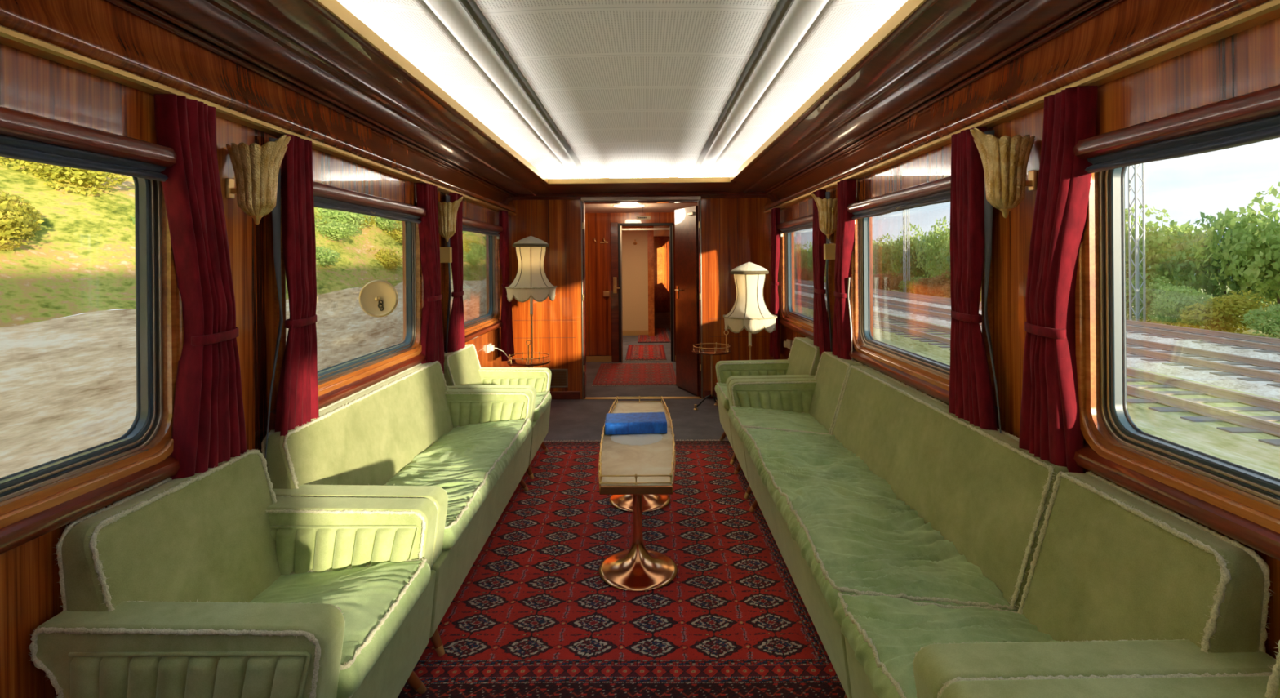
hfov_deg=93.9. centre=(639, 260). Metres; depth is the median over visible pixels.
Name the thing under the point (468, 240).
bush
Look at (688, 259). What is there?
door
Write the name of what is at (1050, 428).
curtain
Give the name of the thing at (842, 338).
curtain
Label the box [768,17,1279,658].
wall
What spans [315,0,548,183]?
trim
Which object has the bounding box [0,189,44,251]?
bush
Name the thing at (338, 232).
bush
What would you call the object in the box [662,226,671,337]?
wall
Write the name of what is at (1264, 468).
ground
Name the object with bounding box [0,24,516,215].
trim
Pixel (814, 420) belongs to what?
seat cushion
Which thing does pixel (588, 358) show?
baseboard
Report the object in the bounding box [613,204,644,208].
recessed light
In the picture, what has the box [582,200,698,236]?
ceiling
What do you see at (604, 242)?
coat hook
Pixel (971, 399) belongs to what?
curtain
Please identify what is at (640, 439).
lace doily
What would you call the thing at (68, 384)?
dirt ground
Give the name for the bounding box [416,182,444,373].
curtain
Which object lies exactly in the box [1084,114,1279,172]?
roller blind
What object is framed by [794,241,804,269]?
tree
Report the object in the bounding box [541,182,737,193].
trim
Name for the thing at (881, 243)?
tree
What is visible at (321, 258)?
bush
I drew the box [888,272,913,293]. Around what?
bush
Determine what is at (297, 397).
curtain
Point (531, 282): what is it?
floor lamp
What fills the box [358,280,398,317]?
disc
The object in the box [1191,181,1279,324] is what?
tree
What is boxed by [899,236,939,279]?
tree
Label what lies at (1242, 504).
window
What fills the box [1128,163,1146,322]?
catenary mast
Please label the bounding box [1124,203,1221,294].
tree
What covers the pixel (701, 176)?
fluorescent tube
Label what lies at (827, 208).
wall sconce
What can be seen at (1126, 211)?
tree
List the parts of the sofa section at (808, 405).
leg, leg, armrest, fluted panel, backrest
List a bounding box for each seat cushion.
[250,560,431,697]
[383,418,532,550]
[533,391,551,422]
[715,382,729,410]
[728,406,828,437]
[738,427,1017,613]
[833,595,1058,697]
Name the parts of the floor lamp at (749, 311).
lamp shade, braid trim, rib trim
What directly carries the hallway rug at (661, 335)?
on the floor
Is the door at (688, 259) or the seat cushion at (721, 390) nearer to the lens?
the seat cushion at (721, 390)
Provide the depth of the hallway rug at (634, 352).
9.63 m
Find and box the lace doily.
[610,433,662,445]
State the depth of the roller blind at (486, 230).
5.16 m
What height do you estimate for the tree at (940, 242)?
5.354 m
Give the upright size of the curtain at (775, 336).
1.470 m
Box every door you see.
[580,195,702,399]
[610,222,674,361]
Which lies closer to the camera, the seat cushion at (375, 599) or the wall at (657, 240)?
the seat cushion at (375, 599)
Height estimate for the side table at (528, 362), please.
0.786 m
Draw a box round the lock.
[603,291,609,296]
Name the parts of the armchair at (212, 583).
backrest, fluted panel, armrest, fluted panel, armrest, leg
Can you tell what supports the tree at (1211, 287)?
on the ground at (1264, 468)
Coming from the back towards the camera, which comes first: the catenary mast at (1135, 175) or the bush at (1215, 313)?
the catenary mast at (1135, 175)
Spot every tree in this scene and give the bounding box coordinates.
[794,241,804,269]
[795,240,812,271]
[805,250,826,273]
[872,233,897,279]
[872,240,895,275]
[879,241,924,276]
[889,222,925,279]
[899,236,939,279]
[911,215,950,279]
[920,226,950,278]
[935,240,950,277]
[946,251,950,280]
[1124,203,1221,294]
[1124,208,1152,286]
[1155,211,1278,321]
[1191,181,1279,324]
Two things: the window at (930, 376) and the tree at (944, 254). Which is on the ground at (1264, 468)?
the tree at (944, 254)
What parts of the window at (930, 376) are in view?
frame, sill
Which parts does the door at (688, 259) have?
handle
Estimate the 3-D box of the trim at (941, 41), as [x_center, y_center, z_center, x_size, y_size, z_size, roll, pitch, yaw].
[1.081,-0.749,1.035,0.532,0.044,10.890,0,0,1]
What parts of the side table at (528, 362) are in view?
ring handle, gallery rail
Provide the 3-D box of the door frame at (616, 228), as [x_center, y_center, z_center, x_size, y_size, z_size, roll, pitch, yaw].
[0.041,0.465,8.890,0.930,2.070,0.219,0,0,1]
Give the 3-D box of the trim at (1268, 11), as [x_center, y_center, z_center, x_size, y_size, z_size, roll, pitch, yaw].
[1.321,-0.527,1.032,0.056,0.024,10.888,0,0,1]
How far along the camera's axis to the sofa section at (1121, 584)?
1.45 m
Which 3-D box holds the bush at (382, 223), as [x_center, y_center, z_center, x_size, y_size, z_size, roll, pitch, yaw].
[-7.330,-1.162,17.021,1.000,0.907,1.430,0,0,13]
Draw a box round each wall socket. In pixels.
[487,342,494,353]
[783,338,791,349]
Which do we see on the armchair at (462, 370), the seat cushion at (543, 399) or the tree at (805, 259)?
the seat cushion at (543, 399)
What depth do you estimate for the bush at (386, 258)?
14.86 m
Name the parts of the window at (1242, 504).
sill, frame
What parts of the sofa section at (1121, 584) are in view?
armrest, backrest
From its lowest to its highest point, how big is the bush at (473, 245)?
0.716 m
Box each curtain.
[154,93,246,479]
[265,133,319,458]
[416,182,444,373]
[445,192,465,353]
[498,210,514,361]
[768,208,780,359]
[812,189,832,358]
[832,178,856,360]
[949,126,1001,433]
[1018,85,1097,473]
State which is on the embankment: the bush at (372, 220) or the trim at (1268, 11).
the bush at (372, 220)
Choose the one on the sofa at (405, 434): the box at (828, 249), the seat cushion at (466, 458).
the seat cushion at (466, 458)
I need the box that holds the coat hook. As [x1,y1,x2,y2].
[593,237,608,243]
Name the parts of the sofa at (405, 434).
backrest, armrest, leg, fluted panel, armrest, leg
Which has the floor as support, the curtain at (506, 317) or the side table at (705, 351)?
the side table at (705, 351)
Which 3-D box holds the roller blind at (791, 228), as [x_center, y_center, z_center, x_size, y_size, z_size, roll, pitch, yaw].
[1.361,-0.280,5.077,0.033,0.053,1.420,0,0,1]
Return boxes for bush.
[0,156,130,195]
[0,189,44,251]
[129,213,134,224]
[314,217,362,240]
[315,207,371,235]
[315,245,341,267]
[346,213,376,229]
[367,247,402,270]
[373,216,402,233]
[383,225,402,245]
[450,246,468,264]
[462,240,471,260]
[463,247,485,266]
[464,238,485,250]
[466,242,485,257]
[794,266,800,279]
[796,267,813,280]
[797,266,813,279]
[808,268,826,280]
[872,271,902,290]
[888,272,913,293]
[897,276,931,293]
[912,277,927,295]
[915,275,948,296]
[926,269,950,297]
[941,280,951,297]
[1125,271,1177,322]
[1146,284,1217,326]
[1176,288,1271,333]
[1240,303,1279,338]
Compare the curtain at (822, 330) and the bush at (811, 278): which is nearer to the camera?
the curtain at (822, 330)
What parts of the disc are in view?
knob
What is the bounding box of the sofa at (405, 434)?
[261,360,533,657]
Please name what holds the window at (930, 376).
in the wall at (1247, 60)
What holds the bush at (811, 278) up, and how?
on the ground at (1264, 468)
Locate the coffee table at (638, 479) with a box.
[598,395,677,591]
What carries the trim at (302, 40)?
attached to the wall at (30, 595)
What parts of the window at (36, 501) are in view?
sill, frame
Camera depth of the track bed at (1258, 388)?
13.93 m
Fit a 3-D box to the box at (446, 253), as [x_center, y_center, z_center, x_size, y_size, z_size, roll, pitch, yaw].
[-1.354,-0.039,4.085,0.127,0.106,0.040,0,0,1]
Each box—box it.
[440,247,452,262]
[823,244,835,259]
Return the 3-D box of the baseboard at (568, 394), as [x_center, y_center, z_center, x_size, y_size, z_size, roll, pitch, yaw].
[0.016,1.457,6.483,2.800,0.085,0.014,0,0,1]
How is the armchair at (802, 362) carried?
on the floor
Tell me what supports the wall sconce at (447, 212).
attached to the wall at (30, 595)
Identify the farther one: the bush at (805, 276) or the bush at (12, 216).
the bush at (805, 276)
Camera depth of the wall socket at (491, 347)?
5.51 m
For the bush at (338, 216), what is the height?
0.918 m
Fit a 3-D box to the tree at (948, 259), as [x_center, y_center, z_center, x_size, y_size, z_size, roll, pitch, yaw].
[23.306,0.215,40.307,4.424,4.987,3.726,0,0,1]
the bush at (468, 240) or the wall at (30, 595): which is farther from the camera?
the bush at (468, 240)
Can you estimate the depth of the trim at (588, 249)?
8.90 m
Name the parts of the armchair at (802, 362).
leg, leg, armrest, fluted panel, armrest, backrest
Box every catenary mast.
[902,208,910,293]
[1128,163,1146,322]
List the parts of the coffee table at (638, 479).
gallery post, gallery rail, gallery post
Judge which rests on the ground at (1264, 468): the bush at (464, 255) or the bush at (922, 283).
the bush at (922, 283)
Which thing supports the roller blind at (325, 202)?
attached to the window at (337, 382)
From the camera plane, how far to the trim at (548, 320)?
6.50 m
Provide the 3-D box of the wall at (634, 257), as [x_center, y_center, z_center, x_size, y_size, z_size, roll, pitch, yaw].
[-0.266,0.402,12.028,0.850,2.200,0.050,0,0,1]
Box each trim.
[0,0,515,212]
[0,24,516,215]
[124,0,553,195]
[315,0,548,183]
[511,191,767,199]
[514,198,737,360]
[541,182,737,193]
[548,176,729,183]
[588,248,609,355]
[647,226,654,336]
[726,0,1106,193]
[729,0,926,182]
[764,0,1269,210]
[764,0,1279,213]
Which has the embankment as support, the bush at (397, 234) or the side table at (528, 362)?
the bush at (397, 234)
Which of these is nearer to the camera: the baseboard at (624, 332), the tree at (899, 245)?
the baseboard at (624, 332)
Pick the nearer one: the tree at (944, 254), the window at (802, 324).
the window at (802, 324)
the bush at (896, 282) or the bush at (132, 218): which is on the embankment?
the bush at (132, 218)
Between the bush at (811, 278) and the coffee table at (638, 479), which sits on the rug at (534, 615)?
the coffee table at (638, 479)
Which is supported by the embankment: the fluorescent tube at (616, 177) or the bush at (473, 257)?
the bush at (473, 257)
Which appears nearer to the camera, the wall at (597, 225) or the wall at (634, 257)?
the wall at (597, 225)
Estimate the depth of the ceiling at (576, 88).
2.81 m
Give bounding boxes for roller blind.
[0,133,168,180]
[313,195,421,222]
[462,224,499,235]
[779,222,813,233]
[852,190,950,218]
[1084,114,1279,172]
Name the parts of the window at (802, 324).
sill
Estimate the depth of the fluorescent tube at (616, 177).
5.73 m
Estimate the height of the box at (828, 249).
0.106 m
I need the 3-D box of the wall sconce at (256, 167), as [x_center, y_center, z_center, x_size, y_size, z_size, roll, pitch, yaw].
[-1.338,-0.281,2.088,0.183,0.313,0.182,0,0,-43]
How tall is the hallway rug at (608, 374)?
0.009 m
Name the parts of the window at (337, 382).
sill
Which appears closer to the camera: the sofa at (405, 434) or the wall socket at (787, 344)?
the sofa at (405, 434)
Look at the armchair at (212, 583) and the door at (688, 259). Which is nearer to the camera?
the armchair at (212, 583)
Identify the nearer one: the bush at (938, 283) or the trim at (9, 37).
the trim at (9, 37)
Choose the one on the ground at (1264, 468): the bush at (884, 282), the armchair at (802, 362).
the bush at (884, 282)
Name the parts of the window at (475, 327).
sill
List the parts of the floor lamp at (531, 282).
lamp shade, braid trim, rib trim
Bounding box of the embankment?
[0,157,486,327]
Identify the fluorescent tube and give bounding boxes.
[616,177,640,177]
[701,176,725,177]
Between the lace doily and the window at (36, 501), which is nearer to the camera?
the window at (36, 501)
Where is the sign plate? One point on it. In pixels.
(644, 217)
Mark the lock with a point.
(605, 293)
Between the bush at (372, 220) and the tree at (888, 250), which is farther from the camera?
the tree at (888, 250)
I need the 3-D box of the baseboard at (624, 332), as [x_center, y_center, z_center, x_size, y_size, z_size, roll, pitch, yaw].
[-0.257,1.452,11.997,0.850,0.100,0.012,0,0,1]
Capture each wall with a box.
[0,43,512,697]
[511,197,770,399]
[585,212,675,361]
[622,226,648,330]
[653,236,662,311]
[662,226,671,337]
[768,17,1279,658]
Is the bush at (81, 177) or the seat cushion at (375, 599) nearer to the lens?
the seat cushion at (375, 599)
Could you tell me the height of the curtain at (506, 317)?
1.470 m
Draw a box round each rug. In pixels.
[397,439,844,697]
[591,362,675,386]
[625,344,666,360]
[637,328,670,342]
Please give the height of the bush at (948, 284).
1.492 m
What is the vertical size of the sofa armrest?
0.867 m
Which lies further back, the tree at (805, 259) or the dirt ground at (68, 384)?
the tree at (805, 259)
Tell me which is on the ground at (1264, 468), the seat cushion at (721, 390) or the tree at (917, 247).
the tree at (917, 247)
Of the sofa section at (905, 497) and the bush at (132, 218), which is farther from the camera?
the bush at (132, 218)
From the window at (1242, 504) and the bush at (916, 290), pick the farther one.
the bush at (916, 290)
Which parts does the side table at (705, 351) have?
leg, gallery rail, ring handle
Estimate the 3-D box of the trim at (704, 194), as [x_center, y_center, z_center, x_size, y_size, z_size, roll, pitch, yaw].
[-0.002,-0.703,6.475,2.800,0.066,0.030,0,0,1]
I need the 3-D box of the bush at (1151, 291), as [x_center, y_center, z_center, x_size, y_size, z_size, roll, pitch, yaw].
[21.227,1.544,25.375,2.861,2.193,2.169,0,0,37]
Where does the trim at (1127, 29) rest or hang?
attached to the wall at (1247, 60)
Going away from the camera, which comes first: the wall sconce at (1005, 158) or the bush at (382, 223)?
the wall sconce at (1005, 158)
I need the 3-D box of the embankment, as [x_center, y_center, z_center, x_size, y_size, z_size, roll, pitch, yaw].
[-11.278,-4.996,29.106,11.100,11.653,82.000,0,0,1]
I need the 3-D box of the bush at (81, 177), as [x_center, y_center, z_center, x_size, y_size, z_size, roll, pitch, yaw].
[-7.498,-1.200,7.766,0.975,0.750,1.338,0,0,43]
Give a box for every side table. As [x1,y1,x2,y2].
[506,339,550,367]
[692,330,731,409]
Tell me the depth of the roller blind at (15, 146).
1.49 m
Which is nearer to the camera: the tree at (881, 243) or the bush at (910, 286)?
the bush at (910, 286)
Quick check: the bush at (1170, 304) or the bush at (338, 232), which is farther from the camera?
the bush at (1170, 304)
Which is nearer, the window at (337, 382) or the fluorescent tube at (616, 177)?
the window at (337, 382)
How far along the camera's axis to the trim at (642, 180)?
5.66 m
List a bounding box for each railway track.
[794,279,1279,355]
[794,284,1279,387]
[794,293,1279,446]
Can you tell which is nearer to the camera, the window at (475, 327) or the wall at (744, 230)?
the window at (475, 327)
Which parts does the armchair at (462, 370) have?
backrest, armrest, fluted panel, armrest, leg, leg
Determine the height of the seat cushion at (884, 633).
0.110 m
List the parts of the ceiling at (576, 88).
panel, panel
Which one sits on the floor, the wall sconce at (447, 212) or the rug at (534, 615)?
the rug at (534, 615)
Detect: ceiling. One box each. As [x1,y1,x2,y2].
[337,0,907,177]
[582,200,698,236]
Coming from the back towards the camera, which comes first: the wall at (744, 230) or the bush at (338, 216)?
the bush at (338, 216)
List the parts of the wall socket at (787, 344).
socket plate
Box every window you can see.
[0,106,183,554]
[268,177,426,431]
[444,217,502,351]
[776,213,832,342]
[847,175,999,426]
[1073,84,1279,560]
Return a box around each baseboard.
[549,390,716,399]
[586,355,675,361]
[622,330,648,335]
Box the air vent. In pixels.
[549,368,568,387]
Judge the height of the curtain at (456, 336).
1.580 m
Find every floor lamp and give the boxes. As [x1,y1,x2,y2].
[505,235,556,367]
[723,262,777,359]
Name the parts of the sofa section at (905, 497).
leg, backrest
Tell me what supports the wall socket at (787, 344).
attached to the wall at (1247, 60)
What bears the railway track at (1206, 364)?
on the track bed at (1258, 388)
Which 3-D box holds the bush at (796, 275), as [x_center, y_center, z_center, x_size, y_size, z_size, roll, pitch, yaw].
[21.581,1.651,83.510,2.425,2.062,2.332,0,0,1]
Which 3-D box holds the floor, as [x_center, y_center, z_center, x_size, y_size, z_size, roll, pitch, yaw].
[0.017,1.530,6.450,3.200,0.060,22.100,0,0,1]
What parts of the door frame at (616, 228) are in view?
handle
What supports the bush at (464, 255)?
on the embankment
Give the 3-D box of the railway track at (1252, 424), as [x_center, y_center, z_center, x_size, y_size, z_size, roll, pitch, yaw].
[10.872,2.472,97.483,2.500,0.195,205.160,0,0,1]
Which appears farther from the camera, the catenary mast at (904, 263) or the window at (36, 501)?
the catenary mast at (904, 263)
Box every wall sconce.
[225,134,290,224]
[437,196,463,242]
[810,193,837,239]
[969,127,1036,217]
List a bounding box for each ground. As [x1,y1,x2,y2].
[0,278,486,477]
[794,280,1279,479]
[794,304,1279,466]
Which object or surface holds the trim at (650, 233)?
attached to the wall
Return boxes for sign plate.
[636,215,650,219]
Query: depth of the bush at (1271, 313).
19.29 m
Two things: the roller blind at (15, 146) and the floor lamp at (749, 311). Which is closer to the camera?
the roller blind at (15, 146)
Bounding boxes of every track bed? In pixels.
[794,282,1279,361]
[794,290,1279,399]
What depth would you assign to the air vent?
6.49 m
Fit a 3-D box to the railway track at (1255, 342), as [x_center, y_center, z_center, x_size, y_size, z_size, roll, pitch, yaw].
[18.921,2.406,97.408,2.500,0.195,205.160,0,0,1]
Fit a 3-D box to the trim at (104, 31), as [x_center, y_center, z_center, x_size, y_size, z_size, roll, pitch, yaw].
[-1.436,-0.618,1.058,0.070,0.204,10.890,0,0,1]
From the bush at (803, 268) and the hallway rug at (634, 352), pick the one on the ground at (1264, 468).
the bush at (803, 268)
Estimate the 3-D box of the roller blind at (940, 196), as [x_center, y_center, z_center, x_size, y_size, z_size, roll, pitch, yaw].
[1.343,-0.280,3.078,0.033,0.053,1.420,0,0,1]
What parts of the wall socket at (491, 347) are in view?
socket plate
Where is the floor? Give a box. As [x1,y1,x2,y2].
[543,311,728,441]
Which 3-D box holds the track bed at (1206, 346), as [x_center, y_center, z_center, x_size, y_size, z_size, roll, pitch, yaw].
[18.872,2.568,97.329,3.200,0.170,205.000,0,0,1]
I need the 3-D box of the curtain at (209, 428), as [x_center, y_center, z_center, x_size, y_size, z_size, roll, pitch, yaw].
[-1.376,0.302,1.913,0.079,1.580,0.329,0,0,1]
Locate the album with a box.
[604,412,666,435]
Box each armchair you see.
[28,448,437,697]
[444,343,551,479]
[715,336,819,464]
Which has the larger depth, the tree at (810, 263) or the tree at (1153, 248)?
the tree at (810, 263)
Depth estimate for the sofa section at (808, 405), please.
4.00 m
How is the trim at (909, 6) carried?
attached to the ceiling at (576, 88)
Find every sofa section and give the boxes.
[728,351,863,498]
[738,364,1069,697]
[833,471,1275,697]
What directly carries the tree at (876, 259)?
on the ground at (1264, 468)
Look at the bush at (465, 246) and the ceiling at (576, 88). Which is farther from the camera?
the bush at (465, 246)
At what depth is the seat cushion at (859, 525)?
2.25 m

